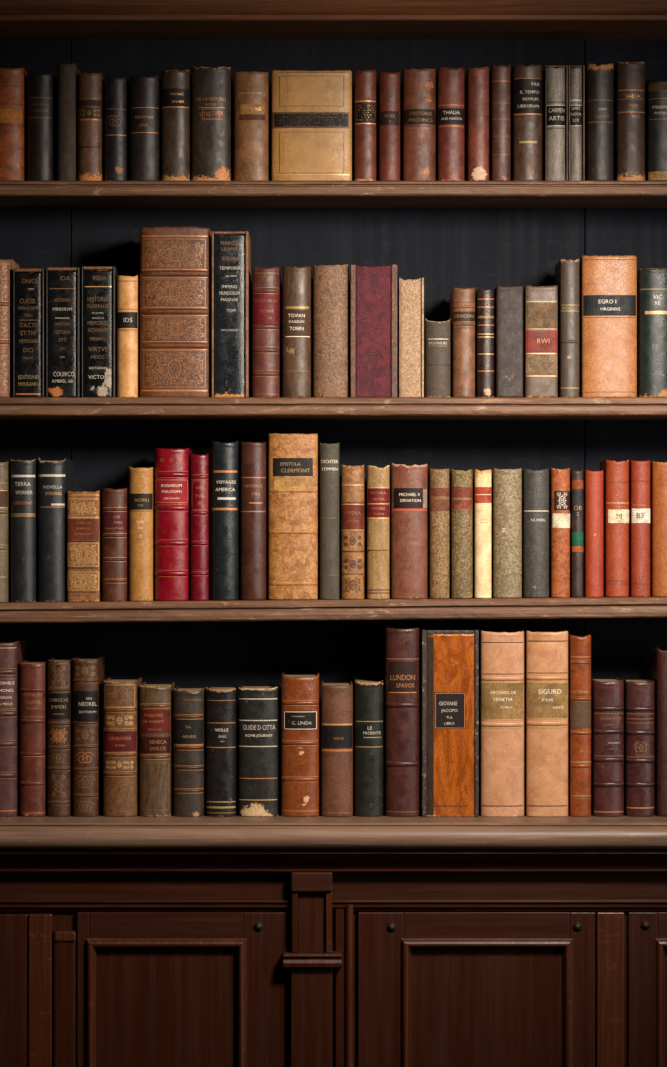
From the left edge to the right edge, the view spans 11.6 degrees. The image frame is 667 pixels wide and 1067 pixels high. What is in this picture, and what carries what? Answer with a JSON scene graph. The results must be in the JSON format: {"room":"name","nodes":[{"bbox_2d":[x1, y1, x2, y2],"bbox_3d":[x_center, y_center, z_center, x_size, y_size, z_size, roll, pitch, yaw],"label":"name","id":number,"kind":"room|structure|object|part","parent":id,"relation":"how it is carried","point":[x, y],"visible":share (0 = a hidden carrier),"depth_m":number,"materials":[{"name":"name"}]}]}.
{"room":"library","nodes":[
{"label":"library","id":0,"kind":"room"},
{"bbox_3d":[0.000,1.457,2.747,6.000,0.050,6.695,0,0,0],"label":"floor","id":1,"kind":"structure","parent":0,"visible":0},
{"bbox_2d":[0,849,666,1066],"bbox_3d":[-0.027,0.979,5.651,1.825,0.906,0.328,0,0,0],"label":"base cabinet","id":2,"kind":"object","parent":1,"relation":"on","point":[109,957],"visible":0.98,"depth_m":5.54,"materials":[{"name":"brown wood"}]},
{"bbox_3d":[-0.453,1.008,5.547,0.037,0.681,0.013,0,0,0],"label":"post","id":3,"kind":"part","parent":2,"relation":"part of","materials":[{"name":"brown wood"}]},
{"bbox_3d":[-0.281,0.662,5.548,0.260,0.048,0.011,0,0,0],"label":"rail","id":4,"kind":"part","parent":2,"relation":"part of","materials":[{"name":"brown wood"}]},
{"bbox_3d":[-0.281,0.986,5.540,0.271,0.609,0.021,0,0,0],"label":"panel moulding","id":5,"kind":"part","parent":2,"relation":"part of","materials":[{"name":"brown wood"}]},
{"bbox_3d":[-0.281,0.986,5.551,0.255,0.593,0.004,0,0,0],"label":"panel","id":6,"kind":"part","parent":2,"relation":"part of","materials":[{"name":"brown wood"}]},
{"bbox_3d":[-0.035,0.716,5.529,0.097,0.025,0.050,0,0,0],"label":"cap moulding","id":7,"kind":"part","parent":2,"relation":"part of","materials":[{"name":"brown wood"}]},
{"bbox_2d":[0,807,666,848],"bbox_3d":[0.000,0.504,5.641,1.660,0.044,0.348,0,0,0],"label":"ledge","id":8,"kind":"object","parent":2,"relation":"on","point":[16,832],"visible":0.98,"depth_m":5.47,"materials":[{"name":"brown wood"}]},
{"bbox_2d":[0,639,25,816],"bbox_3d":[-0.573,0.333,5.684,0.068,0.298,0.173,0,0,0],"label":"book","id":9,"kind":"object","parent":8,"relation":"on","point":[12,653],"visible":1,"depth_m":5.61,"materials":[{"name":"brown leather"}]},
{"bbox_2d":[20,659,47,816],"bbox_3d":[-0.513,0.350,5.681,0.044,0.262,0.167,0,0,0],"label":"book","id":10,"kind":"object","parent":8,"relation":"on","point":[33,674],"visible":1,"depth_m":5.60,"materials":[{"name":"red leather"}]},
{"bbox_2d":[47,657,75,816],"bbox_3d":[-0.468,0.348,5.673,0.040,0.267,0.151,0,0,0],"label":"book","id":11,"kind":"object","parent":8,"relation":"on","point":[60,671],"visible":1,"depth_m":5.60,"materials":[{"name":"leather"}]},
{"bbox_2d":[72,656,104,816],"bbox_3d":[-0.423,0.347,5.685,0.045,0.268,0.174,0,0,0],"label":"book","id":12,"kind":"object","parent":8,"relation":"on","point":[88,673],"visible":1,"depth_m":5.60,"materials":[{"name":"leather"}]},
{"bbox_2d":[103,677,141,816],"bbox_3d":[-0.364,0.366,5.678,0.058,0.231,0.161,0,0,0],"label":"book","id":13,"kind":"object","parent":8,"relation":"on","point":[120,697],"visible":0.99,"depth_m":5.60,"materials":[{"name":"leather"}]},
{"bbox_2d":[139,682,174,816],"bbox_3d":[-0.304,0.370,5.673,0.054,0.223,0.150,0,0,0],"label":"book","id":14,"kind":"object","parent":8,"relation":"on","point":[155,700],"visible":0.99,"depth_m":5.60,"materials":[{"name":"leather"}]},
{"bbox_2d":[173,686,206,816],"bbox_3d":[-0.247,0.373,5.669,0.052,0.217,0.143,0,0,0],"label":"book","id":15,"kind":"object","parent":8,"relation":"on","point":[189,704],"visible":1,"depth_m":5.60,"materials":[{"name":"leather"}]},
{"bbox_2d":[206,685,237,816],"bbox_3d":[-0.192,0.372,5.670,0.051,0.219,0.141,0,0,0],"label":"book","id":16,"kind":"object","parent":8,"relation":"on","point":[221,702],"visible":1,"depth_m":5.60,"materials":[{"name":"black leather"}]},
{"bbox_2d":[238,684,278,816],"bbox_3d":[-0.128,0.371,5.670,0.068,0.221,0.142,0,0,0],"label":"book","id":17,"kind":"object","parent":8,"relation":"on","point":[258,725],"visible":1,"depth_m":5.60,"materials":[{"name":"leather"}]},
{"bbox_2d":[281,672,318,816],"bbox_3d":[-0.057,0.361,5.677,0.065,0.241,0.159,0,0,0],"label":"book","id":18,"kind":"object","parent":8,"relation":"on","point":[299,693],"visible":1,"depth_m":5.60,"materials":[{"name":"leather"}]},
{"bbox_2d":[0,0,666,806],"bbox_3d":[0.000,-0.247,5.689,1.670,1.456,0.250,0,0,0],"label":"bookcase","id":19,"kind":"object","parent":8,"relation":"on","point":[450,235],"visible":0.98,"depth_m":5.79,"materials":[{"name":"brown wood"}]},
{"bbox_2d":[0,462,10,601],"bbox_3d":[-0.577,-0.003,5.672,0.046,0.240,0.148,0,0,0],"label":"book","id":20,"kind":"object","parent":19,"relation":"on","point":[5,469],"visible":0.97,"depth_m":5.61,"materials":[{"name":"leather"}]},
{"bbox_2d":[0,259,18,396],"bbox_3d":[-0.577,-0.350,5.672,0.059,0.237,0.148,0,0,0],"label":"book","id":21,"kind":"object","parent":19,"relation":"on","point":[6,266],"visible":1,"depth_m":5.61,"materials":[{"name":"brown leather"}]},
{"bbox_2d":[0,68,27,180],"bbox_3d":[-0.558,-0.697,5.673,0.062,0.195,0.147,0,0,0],"label":"book","id":22,"kind":"object","parent":19,"relation":"on","point":[13,81],"visible":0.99,"depth_m":5.60,"materials":[{"name":"leather"}]},
{"bbox_2d":[10,459,37,601],"bbox_3d":[-0.529,-0.005,5.680,0.044,0.244,0.162,0,0,0],"label":"book","id":23,"kind":"object","parent":19,"relation":"on","point":[24,474],"visible":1,"depth_m":5.60,"materials":[{"name":"leather"}]},
{"bbox_2d":[13,268,45,396],"bbox_3d":[-0.518,-0.341,5.686,0.052,0.220,0.171,0,0,0],"label":"book","id":24,"kind":"object","parent":19,"relation":"on","point":[29,284],"visible":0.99,"depth_m":5.60,"materials":[{"name":"leather"}]},
{"bbox_2d":[27,73,56,180],"bbox_3d":[-0.500,-0.692,5.684,0.044,0.186,0.169,0,0,0],"label":"book","id":25,"kind":"object","parent":19,"relation":"on","point":[41,88],"visible":0.98,"depth_m":5.60,"materials":[{"name":"black leather"}]},
{"bbox_2d":[38,457,72,601],"bbox_3d":[-0.480,-0.007,5.687,0.048,0.246,0.176,0,0,0],"label":"book","id":26,"kind":"object","parent":19,"relation":"on","point":[55,478],"visible":0.99,"depth_m":5.60,"materials":[{"name":"leather"}]},
{"bbox_2d":[46,267,81,397],"bbox_3d":[-0.460,-0.342,5.673,0.056,0.222,0.145,0,0,0],"label":"book","id":27,"kind":"object","parent":19,"relation":"on","point":[63,284],"visible":0.98,"depth_m":5.60,"materials":[{"name":"leather"}]},
{"bbox_2d":[57,63,79,180],"bbox_3d":[-0.455,-0.700,5.681,0.032,0.202,0.161,0,0,0],"label":"book","id":28,"kind":"object","parent":19,"relation":"on","point":[67,74],"visible":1,"depth_m":5.60,"materials":[{"name":"black leather"}]},
{"bbox_2d":[67,491,101,601],"bbox_3d":[-0.425,0.021,5.670,0.055,0.189,0.142,0,0,0],"label":"book","id":29,"kind":"object","parent":19,"relation":"on","point":[84,509],"visible":0.99,"depth_m":5.60,"materials":[{"name":"leather"}]},
{"bbox_2d":[78,73,104,180],"bbox_3d":[-0.415,-0.692,5.684,0.041,0.186,0.170,0,0,0],"label":"book","id":30,"kind":"object","parent":19,"relation":"on","point":[91,86],"visible":0.98,"depth_m":5.60,"materials":[{"name":"leather"}]},
{"bbox_2d":[82,266,119,396],"bbox_3d":[-0.400,-0.343,5.673,0.056,0.223,0.147,0,0,0],"label":"book","id":31,"kind":"object","parent":19,"relation":"on","point":[99,283],"visible":0.99,"depth_m":5.60,"materials":[{"name":"leather"}]},
{"bbox_2d":[102,488,128,600],"bbox_3d":[-0.373,0.018,5.677,0.043,0.194,0.158,0,0,0],"label":"book","id":32,"kind":"object","parent":19,"relation":"on","point":[115,502],"visible":0.99,"depth_m":5.60,"materials":[{"name":"leather"}]},
{"bbox_2d":[105,76,129,180],"bbox_3d":[-0.371,-0.689,5.674,0.038,0.181,0.150,0,0,0],"label":"book","id":33,"kind":"object","parent":19,"relation":"on","point":[117,89],"visible":0.99,"depth_m":5.60,"materials":[{"name":"black leather"}]},
{"bbox_2d":[117,275,139,396],"bbox_3d":[-0.351,-0.336,5.678,0.036,0.209,0.158,0,0,0],"label":"book","id":34,"kind":"object","parent":19,"relation":"on","point":[128,287],"visible":0.99,"depth_m":5.60,"materials":[{"name":"leather"}]},
{"bbox_2d":[129,467,154,600],"bbox_3d":[-0.328,0.001,5.678,0.041,0.229,0.158,0,0,0],"label":"book","id":35,"kind":"object","parent":19,"relation":"on","point":[141,480],"visible":0.99,"depth_m":5.60,"materials":[{"name":"leather"}]},
{"bbox_2d":[130,76,160,180],"bbox_3d":[-0.322,-0.690,5.676,0.051,0.181,0.152,0,0,0],"label":"book","id":36,"kind":"object","parent":19,"relation":"on","point":[145,91],"visible":0.99,"depth_m":5.60,"materials":[{"name":"black leather"}]},
{"bbox_2d":[155,448,191,600],"bbox_3d":[-0.275,-0.016,5.673,0.059,0.260,0.154,0,0,0],"label":"book","id":37,"kind":"object","parent":19,"relation":"on","point":[172,466],"visible":1,"depth_m":5.60,"materials":[{"name":"red leather"}]},
{"bbox_2d":[140,226,211,396],"bbox_3d":[-0.271,-0.377,5.677,0.118,0.291,0.162,0,0,0],"label":"book","id":38,"kind":"object","parent":19,"relation":"on","point":[176,262],"visible":0.98,"depth_m":5.60,"materials":[{"name":"brown leather"}]},
{"bbox_2d":[161,70,191,180],"bbox_3d":[-0.270,-0.695,5.684,0.049,0.192,0.169,0,0,0],"label":"book","id":39,"kind":"object","parent":19,"relation":"on","point":[176,85],"visible":1,"depth_m":5.60,"materials":[{"name":"leather"}]},
{"bbox_2d":[191,454,210,600],"bbox_3d":[-0.228,-0.011,5.675,0.030,0.250,0.154,0,0,0],"label":"book","id":40,"kind":"object","parent":19,"relation":"on","point":[200,464],"visible":1,"depth_m":5.60,"materials":[{"name":"red leather"}]},
{"bbox_2d":[192,67,232,180],"bbox_3d":[-0.209,-0.697,5.677,0.067,0.197,0.156,0,0,0],"label":"book","id":41,"kind":"object","parent":19,"relation":"on","point":[212,88],"visible":0.99,"depth_m":5.60,"materials":[{"name":"black leather"}]},
{"bbox_2d":[211,440,239,599],"bbox_3d":[-0.185,-0.023,5.676,0.046,0.273,0.152,0,0,0],"label":"book","id":42,"kind":"object","parent":19,"relation":"on","point":[225,457],"visible":1,"depth_m":5.60,"materials":[{"name":"leather"}]},
{"bbox_2d":[212,231,250,396],"bbox_3d":[-0.176,-0.373,5.685,0.062,0.283,0.169,0,0,0],"label":"book","id":43,"kind":"object","parent":19,"relation":"on","point":[231,250],"visible":1,"depth_m":5.60,"materials":[{"name":"leather"}]},
{"bbox_2d":[234,71,269,180],"bbox_3d":[-0.140,-0.694,5.669,0.059,0.189,0.139,0,0,0],"label":"book","id":44,"kind":"object","parent":19,"relation":"on","point":[251,89],"visible":0.99,"depth_m":5.60,"materials":[{"name":"leather"}]},
{"bbox_2d":[240,441,267,599],"bbox_3d":[-0.137,-0.022,5.673,0.044,0.271,0.147,0,0,0],"label":"book","id":45,"kind":"object","parent":19,"relation":"on","point":[253,455],"visible":1,"depth_m":5.60,"materials":[{"name":"brown leather"}]},
{"bbox_2d":[252,267,280,396],"bbox_3d":[-0.115,-0.343,5.680,0.046,0.223,0.165,0,0,0],"label":"book","id":46,"kind":"object","parent":19,"relation":"on","point":[266,282],"visible":1,"depth_m":5.60,"materials":[{"name":"leather"}]},
{"bbox_2d":[268,433,317,599],"bbox_3d":[-0.069,-0.029,5.676,0.084,0.284,0.157,0,0,0],"label":"book","id":47,"kind":"object","parent":19,"relation":"on","point":[292,458],"visible":1,"depth_m":5.60,"materials":[{"name":"leather"}]},
{"bbox_2d":[282,266,310,396],"bbox_3d":[-0.063,-0.343,5.669,0.049,0.224,0.140,0,0,0],"label":"book","id":48,"kind":"object","parent":19,"relation":"on","point":[296,281],"visible":1,"depth_m":5.60,"materials":[{"name":"brown leather"}]},
{"bbox_2d":[272,70,351,180],"bbox_3d":[-0.037,-0.694,5.677,0.136,0.190,0.156,0,0,0],"label":"book","id":49,"kind":"object","parent":19,"relation":"on","point":[312,110],"visible":1,"depth_m":5.60,"materials":[{"name":"leather"}]},
{"bbox_2d":[320,443,338,599],"bbox_3d":[-0.007,-0.021,5.681,0.033,0.267,0.163,0,0,0],"label":"book","id":50,"kind":"object","parent":19,"relation":"on","point":[329,453],"visible":1,"depth_m":5.60,"materials":[{"name":"grey leather"}]},
{"bbox_2d":[313,264,348,396],"bbox_3d":[-0.004,-0.345,5.684,0.060,0.228,0.168,0,0,0],"label":"book","id":51,"kind":"object","parent":19,"relation":"on","point":[330,282],"visible":0.99,"depth_m":5.60,"materials":[{"name":"brown leather"}]},
{"bbox_3d":[0.000,-0.922,5.679,1.600,0.106,0.231,0,0,0],"label":"rail","id":52,"kind":"part","parent":19,"relation":"part of","materials":[{"name":"brown wood"}]},
{"bbox_3d":[0.000,0.130,5.689,1.600,0.048,0.211,0,0,0],"label":"shelf","id":53,"kind":"part","parent":19,"relation":"part of","materials":[{"name":"brown wood"}]},
{"bbox_3d":[0.000,-0.215,5.689,1.600,0.032,0.211,0,0,0],"label":"shelf","id":54,"kind":"part","parent":19,"relation":"part of","materials":[{"name":"brown wood"}]},
{"bbox_3d":[0.000,-0.586,5.689,1.600,0.026,0.211,0,0,0],"label":"shelf","id":55,"kind":"part","parent":19,"relation":"part of","materials":[{"name":"brown wood"}]},
{"bbox_2d":[341,465,363,598],"bbox_3d":[0.033,-0.003,5.685,0.039,0.229,0.172,0,0,0],"label":"book","id":56,"kind":"object","parent":19,"relation":"on","point":[352,477],"visible":1,"depth_m":5.60,"materials":[{"name":"leather"}]},
{"bbox_2d":[354,69,375,180],"bbox_3d":[0.054,-0.695,5.674,0.038,0.192,0.150,0,0,0],"label":"book","id":57,"kind":"object","parent":19,"relation":"on","point":[364,80],"visible":1,"depth_m":5.60,"materials":[{"name":"leather"}]},
{"bbox_2d":[350,265,396,396],"bbox_3d":[0.069,-0.344,5.670,0.080,0.226,0.140,0,0,0],"label":"book","id":58,"kind":"object","parent":19,"relation":"on","point":[373,289],"visible":1,"depth_m":5.60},
{"bbox_2d":[366,465,389,598],"bbox_3d":[0.076,-0.003,5.676,0.038,0.228,0.156,0,0,0],"label":"book","id":59,"kind":"object","parent":19,"relation":"on","point":[377,479],"visible":1,"depth_m":5.60,"materials":[{"name":"leather"}]},
{"bbox_2d":[378,72,399,180],"bbox_3d":[0.096,-0.693,5.670,0.036,0.188,0.141,0,0,0],"label":"book","id":60,"kind":"object","parent":19,"relation":"on","point":[388,82],"visible":0.99,"depth_m":5.60,"materials":[{"name":"leather"}]},
{"bbox_2d":[390,463,427,598],"bbox_3d":[0.130,-0.005,5.680,0.062,0.232,0.162,0,0,0],"label":"book","id":61,"kind":"object","parent":19,"relation":"on","point":[408,484],"visible":1,"depth_m":5.60,"materials":[{"name":"brown leather"}]},
{"bbox_2d":[398,278,423,396],"bbox_3d":[0.133,-0.333,5.685,0.042,0.204,0.170,0,0,0],"label":"book","id":62,"kind":"object","parent":19,"relation":"on","point":[410,292],"visible":0.98,"depth_m":5.60,"materials":[{"name":"beige paper"}]},
{"bbox_2d":[401,69,435,180],"bbox_3d":[0.146,-0.696,5.677,0.056,0.193,0.156,0,0,0],"label":"book","id":63,"kind":"object","parent":19,"relation":"on","point":[418,86],"visible":0.99,"depth_m":5.60,"materials":[{"name":"leather"}]},
{"bbox_2d":[424,319,450,396],"bbox_3d":[0.178,-0.299,5.681,0.043,0.136,0.163,0,0,0],"label":"book","id":64,"kind":"object","parent":19,"relation":"on","point":[437,335],"visible":0.99,"depth_m":5.60,"materials":[{"name":"leather"}]},
{"bbox_2d":[427,469,448,598],"bbox_3d":[0.181,0.000,5.681,0.034,0.222,0.164,0,0,0],"label":"book","id":65,"kind":"object","parent":19,"relation":"on","point":[438,479],"visible":1,"depth_m":5.60,"materials":[{"name":"leather"}]},
{"bbox_2d":[436,67,464,180],"bbox_3d":[0.201,-0.697,5.670,0.046,0.196,0.141,0,0,0],"label":"book","id":66,"kind":"object","parent":19,"relation":"on","point":[450,83],"visible":0.97,"depth_m":5.60,"materials":[{"name":"leather"}]},
{"bbox_2d":[449,469,472,597],"bbox_3d":[0.219,0.000,5.683,0.036,0.220,0.168,0,0,0],"label":"book","id":67,"kind":"object","parent":19,"relation":"on","point":[460,481],"visible":1,"depth_m":5.60,"materials":[{"name":"paper"}]},
{"bbox_2d":[450,288,474,396],"bbox_3d":[0.222,-0.325,5.682,0.038,0.188,0.169,0,0,0],"label":"book","id":68,"kind":"object","parent":19,"relation":"on","point":[462,300],"visible":1,"depth_m":5.60,"materials":[{"name":"leather"}]},
{"bbox_2d":[465,67,488,180],"bbox_3d":[0.247,-0.697,5.681,0.036,0.196,0.162,0,0,0],"label":"book","id":69,"kind":"object","parent":19,"relation":"on","point":[476,79],"visible":0.98,"depth_m":5.60,"materials":[{"name":"red leather"}]},
{"bbox_2d":[473,469,491,597],"bbox_3d":[0.255,0.000,5.675,0.029,0.220,0.150,0,0,0],"label":"book","id":70,"kind":"object","parent":19,"relation":"on","point":[481,479],"visible":1,"depth_m":5.60,"materials":[{"name":"leather"}]},
{"bbox_2d":[475,289,493,396],"bbox_3d":[0.259,-0.325,5.673,0.028,0.186,0.146,0,0,0],"label":"book","id":71,"kind":"object","parent":19,"relation":"on","point":[484,298],"visible":0.97,"depth_m":5.60,"materials":[{"name":"brown leather"}]},
{"bbox_2d":[489,65,510,180],"bbox_3d":[0.286,-0.699,5.680,0.032,0.200,0.161,0,0,0],"label":"book","id":72,"kind":"object","parent":19,"relation":"on","point":[499,76],"visible":0.99,"depth_m":5.60,"materials":[{"name":"brown leather"}]},
{"bbox_2d":[491,468,521,597],"bbox_3d":[0.297,-0.001,5.677,0.048,0.222,0.155,0,0,0],"label":"book","id":73,"kind":"object","parent":19,"relation":"on","point":[506,484],"visible":1,"depth_m":5.60,"materials":[{"name":"beige paper"}]},
{"bbox_2d":[494,285,522,396],"bbox_3d":[0.300,-0.327,5.675,0.046,0.191,0.151,0,0,0],"label":"book","id":74,"kind":"object","parent":19,"relation":"on","point":[508,300],"visible":1,"depth_m":5.60,"materials":[{"name":"grey leather"}]},
{"bbox_2d":[511,65,541,180],"bbox_3d":[0.331,-0.699,5.681,0.050,0.200,0.165,0,0,0],"label":"book","id":75,"kind":"object","parent":19,"relation":"on","point":[526,81],"visible":1,"depth_m":5.60,"materials":[{"name":"leather"}]},
{"bbox_2d":[522,469,548,597],"bbox_3d":[0.346,-0.001,5.674,0.043,0.220,0.149,0,0,0],"label":"book","id":76,"kind":"object","parent":19,"relation":"on","point":[535,484],"visible":0.98,"depth_m":5.60,"materials":[{"name":"leather"}]},
{"bbox_2d":[523,286,557,396],"bbox_3d":[0.354,-0.327,5.675,0.055,0.191,0.151,0,0,0],"label":"book","id":77,"kind":"object","parent":19,"relation":"on","point":[540,303],"visible":0.98,"depth_m":5.60,"materials":[{"name":"leather"}]},
{"bbox_2d":[542,65,567,180],"bbox_3d":[0.379,-0.698,5.682,0.038,0.197,0.164,0,0,0],"label":"book","id":78,"kind":"object","parent":19,"relation":"on","point":[554,78],"visible":1,"depth_m":5.61,"materials":[{"name":"leather"}]},
{"bbox_2d":[549,468,569,597],"bbox_3d":[0.387,-0.001,5.683,0.032,0.220,0.167,0,0,0],"label":"book","id":79,"kind":"object","parent":19,"relation":"on","point":[559,479],"visible":1,"depth_m":5.60,"materials":[{"name":"leather"}]},
{"bbox_2d":[555,259,579,396],"bbox_3d":[0.403,-0.349,5.676,0.033,0.236,0.156,0,0,0],"label":"book","id":80,"kind":"object","parent":19,"relation":"on","point":[566,272],"visible":0.99,"depth_m":5.60,"materials":[{"name":"grey leather"}]},
{"bbox_2d":[568,65,584,180],"bbox_3d":[0.414,-0.698,5.670,0.027,0.197,0.140,0,0,0],"label":"book","id":81,"kind":"object","parent":19,"relation":"on","point":[576,74],"visible":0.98,"depth_m":5.60,"materials":[{"name":"leather"}]},
{"bbox_2d":[570,470,582,596],"bbox_3d":[0.415,0.000,5.682,0.019,0.218,0.166,0,0,0],"label":"book","id":82,"kind":"object","parent":19,"relation":"on","point":[576,477],"visible":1,"depth_m":5.60,"materials":[{"name":"leather"}]},
{"bbox_2d":[583,470,602,596],"bbox_3d":[0.444,0.000,5.675,0.031,0.216,0.151,0,0,0],"label":"book","id":83,"kind":"object","parent":19,"relation":"on","point":[592,480],"visible":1,"depth_m":5.60,"materials":[{"name":"red leather"}]},
{"bbox_2d":[585,64,613,180],"bbox_3d":[0.455,-0.700,5.671,0.046,0.202,0.142,0,0,0],"label":"book","id":84,"kind":"object","parent":19,"relation":"on","point":[599,80],"visible":0.97,"depth_m":5.60,"materials":[{"name":"leather"}]},
{"bbox_2d":[579,255,636,396],"bbox_3d":[0.470,-0.352,5.675,0.093,0.242,0.152,0,0,0],"label":"book","id":85,"kind":"object","parent":19,"relation":"on","point":[607,284],"visible":0.98,"depth_m":5.60,"materials":[{"name":"leather"}]},
{"bbox_2d":[599,460,628,596],"bbox_3d":[0.484,-0.009,5.673,0.040,0.234,0.147,0,0,0],"label":"book","id":86,"kind":"object","parent":19,"relation":"on","point":[615,474],"visible":0.99,"depth_m":5.60,"materials":[{"name":"leather"}]},
{"bbox_2d":[614,62,644,180],"bbox_3d":[0.507,-0.702,5.672,0.048,0.205,0.145,0,0,0],"label":"book","id":87,"kind":"object","parent":19,"relation":"on","point":[629,77],"visible":0.99,"depth_m":5.60,"materials":[{"name":"brown leather"}]},
{"bbox_2d":[629,460,649,596],"bbox_3d":[0.523,-0.009,5.671,0.033,0.233,0.144,0,0,0],"label":"book","id":88,"kind":"object","parent":19,"relation":"on","point":[639,471],"visible":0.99,"depth_m":5.60,"materials":[{"name":"leather"}]},
{"bbox_2d":[637,268,666,396],"bbox_3d":[0.551,-0.342,5.672,0.060,0.222,0.144,0,0,0],"label":"book","id":89,"kind":"object","parent":19,"relation":"on","point":[651,282],"visible":0.99,"depth_m":5.60,"materials":[{"name":"leather"}]},
{"bbox_2d":[645,80,666,180],"bbox_3d":[0.564,-0.686,5.684,0.056,0.174,0.170,0,0,0],"label":"book","id":90,"kind":"object","parent":19,"relation":"on","point":[655,90],"visible":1,"depth_m":5.60,"materials":[{"name":"leather"}]},
{"bbox_2d":[650,461,666,596],"bbox_3d":[0.569,-0.008,5.670,0.052,0.231,0.141,0,0,0],"label":"book","id":91,"kind":"object","parent":19,"relation":"on","point":[658,471],"visible":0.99,"depth_m":5.60,"materials":[{"name":"leather"}]},
{"bbox_2d":[321,681,352,816],"bbox_3d":[0.006,0.369,5.675,0.054,0.225,0.153,0,0,0],"label":"book","id":92,"kind":"object","parent":8,"relation":"on","point":[336,698],"visible":1,"depth_m":5.60,"materials":[{"name":"leather"}]},
{"bbox_2d":[355,677,382,816],"bbox_3d":[0.061,0.366,5.674,0.048,0.232,0.149,0,0,0],"label":"book","id":93,"kind":"object","parent":8,"relation":"on","point":[368,692],"visible":1,"depth_m":5.60,"materials":[{"name":"leather"}]},
{"bbox_2d":[384,625,419,816],"bbox_3d":[0.118,0.321,5.671,0.058,0.322,0.148,0,0,0],"label":"book","id":94,"kind":"object","parent":8,"relation":"on","point":[401,645],"visible":1,"depth_m":5.60,"materials":[{"name":"leather"}]},
{"bbox_2d":[420,627,478,816],"bbox_3d":[0.199,0.323,5.680,0.096,0.318,0.160,0,0,0],"label":"book","id":95,"kind":"object","parent":8,"relation":"on","point":[449,658],"visible":1,"depth_m":5.60,"materials":[{"name":"leather"}]},
{"bbox_2d":[478,629,523,816],"bbox_3d":[0.288,0.324,5.669,0.074,0.316,0.143,0,0,0],"label":"book","id":96,"kind":"object","parent":8,"relation":"on","point":[501,653],"visible":1,"depth_m":5.60,"materials":[{"name":"leather"}]},
{"bbox_2d":[522,629,567,816],"bbox_3d":[0.364,0.324,5.682,0.071,0.316,0.169,0,0,0],"label":"book","id":97,"kind":"object","parent":8,"relation":"on","point":[545,652],"visible":1,"depth_m":5.60,"materials":[{"name":"leather"}]},
{"bbox_2d":[568,633,590,816],"bbox_3d":[0.421,0.327,5.677,0.036,0.309,0.158,0,0,0],"label":"book","id":98,"kind":"object","parent":8,"relation":"on","point":[579,646],"visible":0.98,"depth_m":5.60,"materials":[{"name":"leather"}]},
{"bbox_2d":[591,677,623,816],"bbox_3d":[0.469,0.366,5.675,0.053,0.232,0.156,0,0,0],"label":"book","id":99,"kind":"object","parent":8,"relation":"on","point":[607,695],"visible":1,"depth_m":5.60,"materials":[{"name":"leather"}]},
{"bbox_2d":[619,678,654,816],"bbox_3d":[0.523,0.366,5.672,0.050,0.231,0.149,0,0,0],"label":"book","id":100,"kind":"object","parent":8,"relation":"on","point":[639,708],"visible":1,"depth_m":5.60,"materials":[{"name":"leather"}]},
{"bbox_2d":[650,648,666,816],"bbox_3d":[0.578,0.338,5.670,0.054,0.287,0.141,0,0,0],"label":"book","id":101,"kind":"object","parent":8,"relation":"on","point":[658,658],"visible":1,"depth_m":5.61,"materials":[{"name":"brown leather"}]},
{"bbox_3d":[0.000,0.602,5.545,1.600,0.066,0.021,0,0,0],"label":"frieze rail","id":102,"kind":"part","parent":2,"relation":"part of","materials":[{"name":"brown wood"}]},
{"bbox_3d":[0.000,0.547,5.521,1.600,0.040,0.068,0,0,0],"label":"cove moulding","id":103,"kind":"part","parent":2,"relation":"part of","materials":[{"name":"brown wood"}]},
{"bbox_3d":[0.258,0.662,5.548,0.279,0.048,0.011,0,0,0],"label":"rail","id":104,"kind":"part","parent":2,"relation":"part of","materials":[{"name":"brown wood"}]},
{"bbox_3d":[0.258,0.986,5.540,0.290,0.609,0.021,0,0,0],"label":"panel moulding","id":105,"kind":"part","parent":2,"relation":"part of","materials":[{"name":"brown wood"}]},
{"bbox_3d":[0.258,0.986,5.551,0.274,0.593,0.004,0,0,0],"label":"panel","id":106,"kind":"part","parent":2,"relation":"part of","materials":[{"name":"brown wood"}]},
{"bbox_3d":[0.676,0.986,5.540,0.272,0.609,0.021,0,0,0],"label":"panel moulding","id":107,"kind":"part","parent":2,"relation":"part of","materials":[{"name":"brown wood"}]},
{"bbox_3d":[0.676,0.662,5.548,0.261,0.048,0.011,0,0,0],"label":"rail","id":108,"kind":"part","parent":2,"relation":"part of","materials":[{"name":"brown wood"}]},
{"bbox_3d":[0.676,0.986,5.551,0.256,0.593,0.004,0,0,0],"label":"panel","id":109,"kind":"part","parent":2,"relation":"part of","materials":[{"name":"brown wood"}]}
]}

